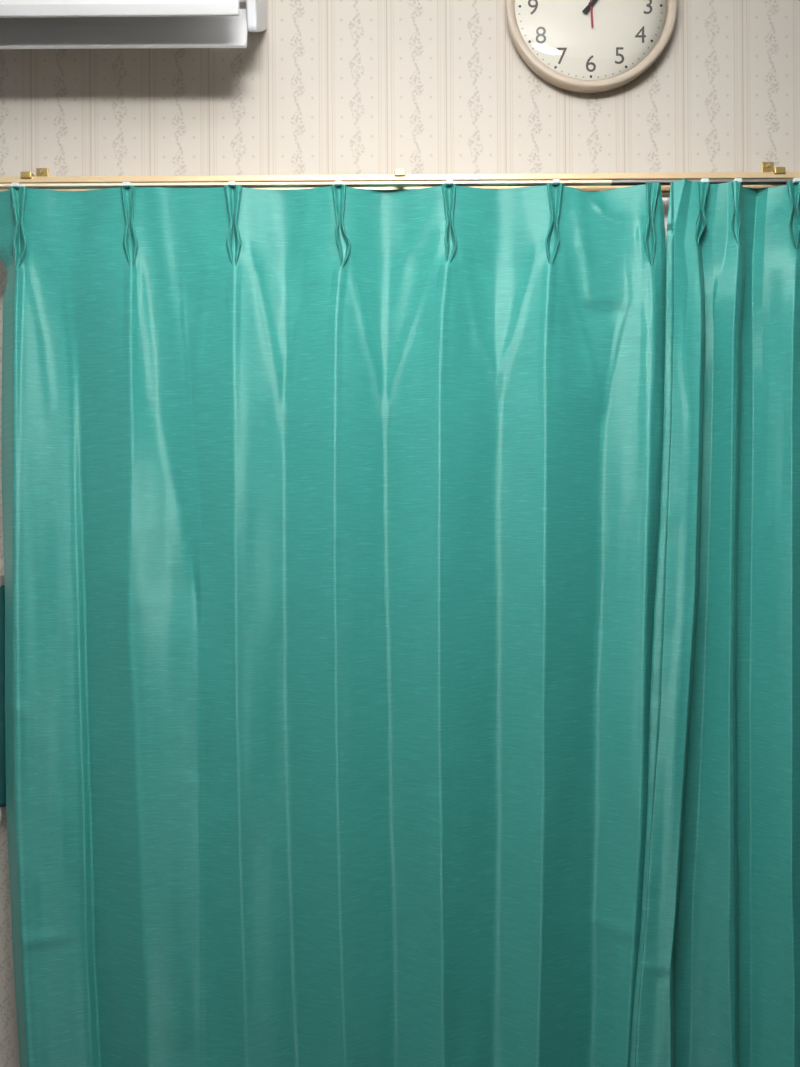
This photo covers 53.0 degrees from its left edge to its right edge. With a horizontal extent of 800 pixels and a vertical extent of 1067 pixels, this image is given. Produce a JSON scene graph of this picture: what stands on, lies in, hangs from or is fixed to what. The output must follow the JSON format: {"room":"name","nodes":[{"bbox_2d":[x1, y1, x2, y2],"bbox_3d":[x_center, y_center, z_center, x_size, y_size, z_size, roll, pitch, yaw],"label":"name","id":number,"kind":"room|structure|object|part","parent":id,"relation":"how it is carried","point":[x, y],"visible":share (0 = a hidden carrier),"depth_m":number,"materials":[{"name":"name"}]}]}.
{"room":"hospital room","nodes":[
{"label":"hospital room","id":0,"kind":"room"},
{"bbox_2d":[0,0,799,1066],"bbox_3d":[0.401,0.158,1.400,3.600,2.480,0.120,0,0,0],"label":"wall","id":1,"kind":"structure","parent":0,"point":[329,87],"depth_m":1.34,"materials":[{"name":"paper"}]},
{"bbox_2d":[0,573,5,822],"bbox_3d":[-0.724,0.272,1.318,0.165,0.411,0.040,0,0,0],"label":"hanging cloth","id":2,"kind":"object","parent":1,"relation":"hanging from","point":[2,584],"visible":0.66,"depth_m":1.31,"materials":[{"name":"teal"}]},
{"bbox_2d":[0,0,266,48],"bbox_3d":[-0.629,-0.904,1.248,0.813,0.324,0.185,0,0,0],"label":"air conditioner","id":3,"kind":"object","parent":1,"relation":"attached to","point":[24,24],"visible":1,"depth_m":1.24,"materials":[{"name":"white plastic"}]},
{"bbox_3d":[-0.630,-0.910,1.238,0.788,0.312,0.165,0,0,0],"label":"panel","id":4,"kind":"part","parent":3,"relation":"part of","materials":[{"name":"white plastic"}]},
{"bbox_3d":[-0.230,-0.914,1.275,0.015,0.270,0.130,0,0,0],"label":"panel","id":5,"kind":"part","parent":3,"relation":"part of","materials":[{"name":"white plastic"}]},
{"bbox_2d":[0,162,799,197],"bbox_3d":[0.382,-0.580,1.291,2.081,0.078,0.097,0,0,0],"label":"rail","id":6,"kind":"object","parent":1,"relation":"attached to","point":[769,176],"visible":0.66,"depth_m":1.25,"materials":[{"name":"beige"}]},
{"bbox_3d":[-0.596,-0.577,1.338,0.020,0.065,0.003,0,0,0],"label":"wall plate","id":7,"kind":"part","parent":6,"relation":"part of","materials":[{"name":"gold metal"}]},
{"bbox_2d":[0,179,665,1066],"bbox_3d":[-0.115,0.414,1.239,1.067,1.912,0.057,0,0,0],"label":"curtain","id":8,"kind":"object","parent":6,"relation":"hanging from","point":[331,514],"visible":1,"depth_m":1.23,"materials":[{"name":"teal fabric"}]},
{"bbox_3d":[0.382,-0.550,1.289,2.069,0.016,0.014,0,0,0],"label":"rail","id":9,"kind":"part","parent":6,"relation":"part of","materials":[{"name":"beige"}]},
{"bbox_3d":[0.382,-0.556,1.254,2.069,0.010,0.016,0,0,0],"label":"rail","id":10,"kind":"part","parent":6,"relation":"part of","materials":[{"name":"beige metal"}]},
{"bbox_2d":[662,198,668,238],"bbox_3d":[0.377,0.370,1.310,1.950,1.855,0.022,0,0,0],"label":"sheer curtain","id":11,"kind":"object","parent":6,"relation":"hanging from","point":[665,200],"visible":0.02,"depth_m":1.32,"materials":[{"name":"white fabric"}]},
{"bbox_2d":[629,178,799,1066],"bbox_3d":[0.721,0.409,1.233,0.837,1.913,0.076,0,0,0],"label":"curtain","id":12,"kind":"object","parent":6,"relation":"hanging from","point":[717,984],"visible":1,"depth_m":1.23,"materials":[{"name":"teal fabric"}]},
{"bbox_3d":[0.613,-0.586,1.338,0.020,0.068,0.003,0,0,0],"label":"wall plate","id":13,"kind":"part","parent":6,"relation":"part of","materials":[{"name":"gold metal"}]},
{"bbox_2d":[506,0,676,92],"bbox_3d":[0.314,-0.870,1.319,0.282,0.282,0.040,0,0,0],"label":"wall clock","id":14,"kind":"object","parent":1,"relation":"attached to","point":[580,46],"visible":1,"depth_m":1.32,"materials":[{"name":"beige plastic"}]}
]}

